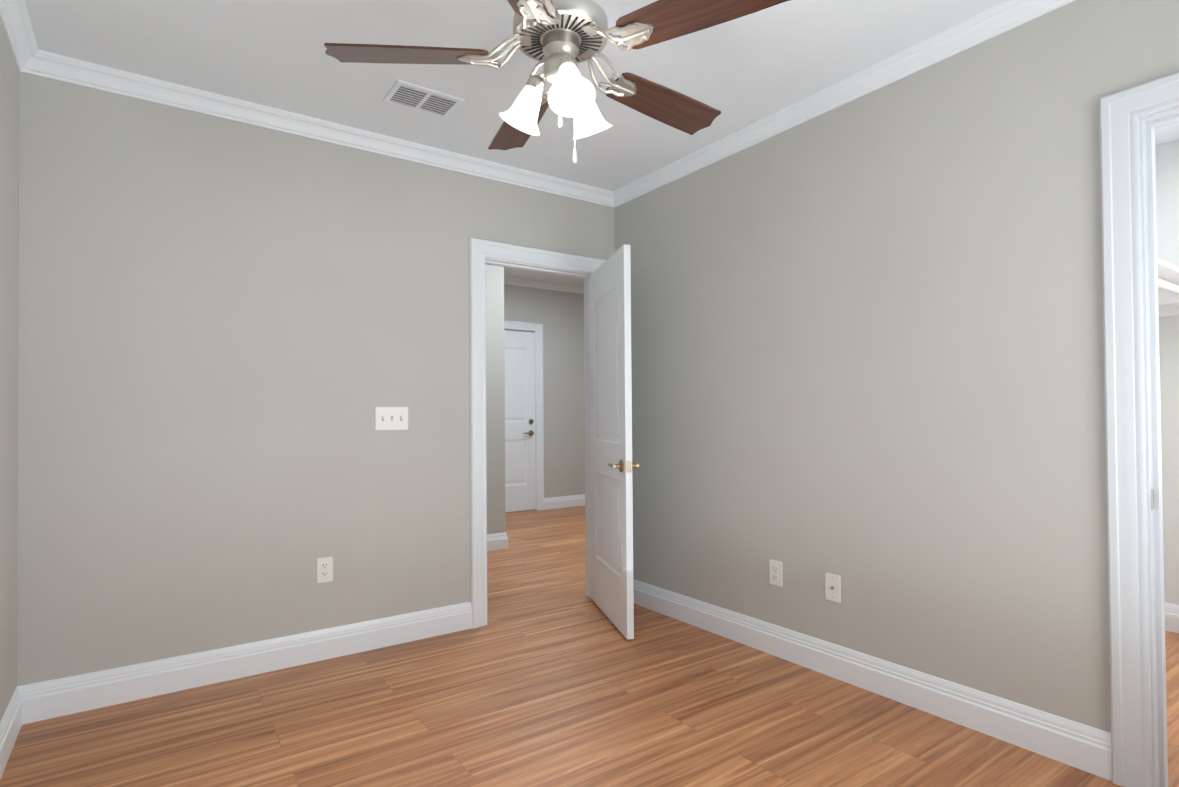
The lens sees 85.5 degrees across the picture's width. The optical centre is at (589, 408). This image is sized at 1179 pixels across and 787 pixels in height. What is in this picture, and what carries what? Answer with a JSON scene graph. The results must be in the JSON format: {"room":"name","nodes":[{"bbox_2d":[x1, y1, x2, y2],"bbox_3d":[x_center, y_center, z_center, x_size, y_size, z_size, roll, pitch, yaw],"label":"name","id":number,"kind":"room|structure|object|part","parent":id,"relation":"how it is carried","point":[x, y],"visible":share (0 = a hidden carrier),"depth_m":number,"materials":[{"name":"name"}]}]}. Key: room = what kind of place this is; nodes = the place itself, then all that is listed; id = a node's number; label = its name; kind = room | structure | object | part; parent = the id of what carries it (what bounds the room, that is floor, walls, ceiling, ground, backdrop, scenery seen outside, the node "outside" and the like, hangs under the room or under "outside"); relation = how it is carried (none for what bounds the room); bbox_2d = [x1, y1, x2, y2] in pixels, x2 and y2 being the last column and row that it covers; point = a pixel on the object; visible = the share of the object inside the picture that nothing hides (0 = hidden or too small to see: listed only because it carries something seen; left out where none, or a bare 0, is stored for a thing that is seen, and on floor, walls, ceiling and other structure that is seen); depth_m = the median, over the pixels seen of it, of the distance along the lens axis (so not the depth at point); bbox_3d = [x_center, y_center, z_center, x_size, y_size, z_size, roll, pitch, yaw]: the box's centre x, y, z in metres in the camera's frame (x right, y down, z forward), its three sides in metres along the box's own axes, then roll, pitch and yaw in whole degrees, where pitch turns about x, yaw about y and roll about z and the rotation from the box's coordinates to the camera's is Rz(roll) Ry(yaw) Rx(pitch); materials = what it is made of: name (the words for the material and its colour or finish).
{"room":"empty bedroom","nodes":[
{"label":"empty bedroom","id":0,"kind":"room"},
{"bbox_2d":[0,17,18,720],"bbox_3d":[-1.583,-0.225,1.496,0.120,2.750,5.740,0,-1,-35],"label":"wall","id":1,"kind":"structure","parent":0,"point":[9,176],"depth_m":2.20,"materials":[{"name":"beige paint"}]},
{"bbox_2d":[0,684,27,779],"bbox_3d":[-1.021,1.068,0.814,0.017,0.138,3.780,0,-1,-35],"label":"baseboard","id":2,"kind":"structure","parent":1,"relation":"attached to","point":[15,715],"depth_m":2.20,"materials":[{"name":"white wood"}]},
{"bbox_2d":[0,0,43,76],"bbox_3d":[-1.023,-1.326,0.859,0.060,0.073,3.780,0,-1,-35],"label":"crown molding","id":3,"kind":"structure","parent":1,"relation":"attached to","point":[14,15],"depth_m":2.23,"materials":[{"name":"white wood"}]},
{"bbox_2d":[17,72,614,685],"bbox_3d":[-0.966,-0.205,3.261,2.920,2.750,0.120,0,-1,-35],"label":"wall","id":4,"kind":"structure","parent":0,"point":[233,334],"depth_m":2.77,"materials":[{"name":"beige paint"}]},
{"bbox_2d":[28,602,471,722],"bbox_3d":[-1.357,1.099,2.877,1.782,0.138,0.017,0,-1,-35],"label":"baseboard","id":5,"kind":"structure","parent":4,"relation":"attached to","point":[59,697],"depth_m":2.74,"materials":[{"name":"white wood"}]},
{"bbox_2d":[317,557,332,582],"bbox_3d":[-1.235,0.755,2.976,0.070,0.114,0.008,0,-1,-35],"label":"outlet","id":6,"kind":"object","parent":4,"relation":"attached to","point":[324,569],"visible":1,"depth_m":2.97,"materials":[{"name":"white plastic"}]},
{"bbox_2d":[44,51,615,207],"bbox_3d":[-0.976,-1.295,3.165,2.670,0.073,0.060,0,-1,-35],"label":"crown molding","id":7,"kind":"structure","parent":4,"relation":"attached to","point":[56,67],"depth_m":2.90,"materials":[{"name":"white wood"}]},
{"bbox_2d":[375,407,407,429],"bbox_3d":[-0.978,0.051,3.163,0.162,0.114,0.019,0,-1,-35],"label":"switch plate","id":8,"kind":"object","parent":4,"relation":"attached to","point":[391,418],"visible":1,"depth_m":3.16,"materials":[{"name":"white plastic"}]},
{"bbox_2d":[469,237,605,628],"bbox_3d":[-0.294,0.129,3.727,0.931,2.083,0.174,0,-1,-35],"label":"trim","id":9,"kind":"structure","parent":4,"relation":"attached to","point":[482,252],"depth_m":3.44,"materials":[{"name":"white wood"}]},
{"bbox_2d":[589,244,638,639],"bbox_3d":[0.107,0.170,3.535,0.143,1.965,0.741,0,-1,-14],"label":"bedroom door","id":10,"kind":"structure","parent":4,"relation":"in","point":[612,465],"depth_m":3.41,"materials":[{"name":"white paint"}]},
{"bbox_2d":[485,264,505,533],"bbox_3d":[-1.955,-0.178,4.668,2.920,2.750,0.120,0,-1,-35],"label":"wall","id":11,"kind":"structure","parent":0,"point":[495,403],"depth_m":5.41,"materials":[{"name":"beige paint"}]},
{"bbox_2d":[487,532,507,550],"bbox_3d":[-1.899,1.126,4.599,2.937,0.138,0.017,0,-1,-35],"label":"baseboard","id":12,"kind":"structure","parent":11,"relation":"attached to","point":[497,541],"depth_m":5.38,"materials":[{"name":"white wood"}]},
{"bbox_2d":[504,267,583,286],"bbox_3d":[-0.773,-1.599,5.668,6.600,0.100,3.790,0,-1,-35],"label":"ceiling","id":13,"kind":"structure","parent":0,"point":[540,276],"depth_m":7.45,"materials":[{"name":"paint"}]},
{"bbox_2d":[504,284,584,497],"bbox_3d":[-0.351,-0.146,7.959,2.670,2.750,0.120,0,-1,-35],"label":"wall","id":14,"kind":"structure","parent":0,"point":[560,316],"depth_m":7.88,"materials":[{"name":"beige paint"}]},
{"bbox_2d":[504,330,535,511],"bbox_3d":[-1.038,0.153,7.432,0.916,2.125,0.148,0,-1,-35],"label":"front door","id":15,"kind":"structure","parent":14,"relation":"in","point":[520,453],"depth_m":7.56,"materials":[{"name":"white paint"}]},
{"bbox_2d":[504,320,543,509],"bbox_3d":[-1.053,0.104,7.461,1.106,2.248,0.174,0,-1,-35],"label":"trim","id":16,"kind":"structure","parent":14,"relation":"attached to","point":[536,329],"depth_m":7.68,"materials":[{"name":"white wood"}]},
{"bbox_2d":[504,277,583,293],"bbox_3d":[-0.478,-1.486,7.786,3.080,0.073,0.060,0,-1,-35],"label":"crown molding","id":17,"kind":"structure","parent":14,"relation":"attached to","point":[540,285],"depth_m":7.68,"materials":[{"name":"white wood"}]},
{"bbox_2d":[544,494,584,509],"bbox_3d":[0.120,1.159,8.181,1.642,0.138,0.017,0,-1,-35],"label":"baseboard","id":18,"kind":"structure","parent":14,"relation":"attached to","point":[573,500],"depth_m":7.87,"materials":[{"name":"white wood"}]},
{"bbox_2d":[0,505,1178,786],"bbox_3d":[0.423,1.218,3.960,6.600,0.100,7.870,0,-1,-35],"label":"floor","id":19,"kind":"structure","parent":0,"point":[548,675],"depth_m":2.34,"materials":[{"name":"brown wood"}]},
{"bbox_2d":[25,0,1178,190],"bbox_3d":[1.475,-1.411,2.470,6.600,0.100,4.140,0,-1,-35],"label":"ceiling","id":20,"kind":"structure","parent":0,"point":[742,72],"depth_m":2.46,"materials":[{"name":"paint"}]},
{"bbox_2d":[382,80,463,118],"bbox_3d":[-0.723,-1.334,2.770,0.290,0.011,0.205,0,-1,-35],"label":"ceiling vent","id":21,"kind":"object","parent":20,"relation":"in","point":[403,94],"visible":1,"depth_m":2.76,"materials":[{"name":"white metal"}]},
{"bbox_2d":[324,0,789,163],"bbox_3d":[-0.059,-1.031,1.878,1.248,0.651,1.268,0,-1,-35],"label":"fan","id":22,"kind":"object","parent":20,"relation":"hanging from","point":[560,40],"visible":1,"depth_m":1.80,"materials":[{"name":"brown wood"}]},
{"bbox_3d":[-0.458,-1.025,1.821,0.579,0.079,0.140,0,-1,-4],"label":"blade","id":23,"kind":"part","parent":22,"relation":"part of","materials":[{"name":"brown wood"}]},
{"bbox_3d":[-0.222,-1.021,2.194,0.140,0.079,0.579,0,-1,-22],"label":"blade","id":24,"kind":"part","parent":22,"relation":"part of","materials":[{"name":"brown wood"}]},
{"bbox_3d":[-0.175,-1.032,1.482,0.140,0.079,0.579,-1,-1,14],"label":"blade","id":25,"kind":"part","parent":22,"relation":"part of","materials":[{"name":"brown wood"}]},
{"bbox_3d":[-0.083,-1.032,1.845,0.274,0.651,0.274,0,-1,-35],"label":"motor","id":26,"kind":"part","parent":22,"relation":"part of","materials":[{"name":"silver metal"}]},
{"bbox_3d":[0.206,-1.026,2.086,0.579,0.079,0.140,0,-1,-40],"label":"blade","id":27,"kind":"part","parent":22,"relation":"part of","materials":[{"name":"brown wood"}]},
{"bbox_3d":[0.235,-1.032,1.645,0.579,0.079,0.140,-1,-1,32],"label":"blade","id":28,"kind":"part","parent":22,"relation":"part of","materials":[{"name":"brown wood"}]},
{"bbox_2d":[614,0,1178,732],"bbox_3d":[1.178,-0.106,2.646,0.120,2.500,3.350,0,-1,-35],"label":"wall","id":29,"kind":"structure","parent":0,"point":[868,348],"depth_m":2.46,"materials":[{"name":"beige paint"}]},
{"bbox_2d":[769,559,782,586],"bbox_3d":[0.868,0.769,2.973,0.008,0.114,0.070,0,-1,-35],"label":"outlet","id":30,"kind":"object","parent":29,"relation":"attached to","point":[775,572],"visible":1,"depth_m":2.97,"materials":[{"name":"white plastic"}]},
{"bbox_2d":[825,573,840,602],"bbox_3d":[1.037,0.768,2.725,0.016,0.114,0.070,0,-1,-35],"label":"outlet","id":31,"kind":"object","parent":29,"relation":"attached to","point":[832,587],"visible":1,"depth_m":2.72,"materials":[{"name":"white plastic"}]},
{"bbox_2d":[612,0,1074,206],"bbox_3d":[1.218,-1.323,2.435,0.060,0.073,3.780,0,-1,-35],"label":"crown molding","id":32,"kind":"structure","parent":29,"relation":"attached to","point":[970,32],"depth_m":2.60,"materials":[{"name":"white wood"}]},
{"bbox_2d":[633,579,1111,780],"bbox_3d":[0.870,1.082,2.943,0.040,0.138,2.472,0,-1,-35],"label":"baseboard","id":33,"kind":"structure","parent":29,"relation":"attached to","point":[1083,747],"depth_m":2.44,"materials":[{"name":"white wood"}]},
{"bbox_2d":[1099,72,1178,786],"bbox_3d":[1.913,0.082,1.600,0.174,2.083,0.956,0,-1,-35],"label":"trim","id":34,"kind":"structure","parent":29,"relation":"attached to","point":[1132,119],"depth_m":1.90,"materials":[{"name":"white wood"}]},
{"bbox_2d":[1155,140,1178,604],"bbox_3d":[3.423,-0.123,2.721,0.120,2.500,1.870,0,-1,-35],"label":"wall","id":35,"kind":"structure","parent":0,"point":[1167,179],"depth_m":3.26,"materials":[{"name":"white paint"}]},
{"bbox_2d":[1165,603,1178,632],"bbox_3d":[3.389,1.057,2.649,0.017,0.138,1.590,0,-1,-35],"label":"baseboard","id":36,"kind":"structure","parent":35,"relation":"attached to","point":[1171,617],"depth_m":3.23,"materials":[{"name":"white wood"}]},
{"bbox_3d":[2.151,-0.111,2.896,1.760,2.500,0.120,0,-1,-35],"label":"wall","id":37,"kind":"structure","parent":0,"visible":0},
{"bbox_2d":[1158,258,1178,316],"bbox_3d":[2.274,-0.528,2.722,1.760,0.109,0.320,0,-1,-35],"label":"shelf","id":38,"kind":"object","parent":37,"relation":"attached to","point":[1168,287],"visible":0.06,"depth_m":2.82,"materials":[{"name":"white"}]}
]}

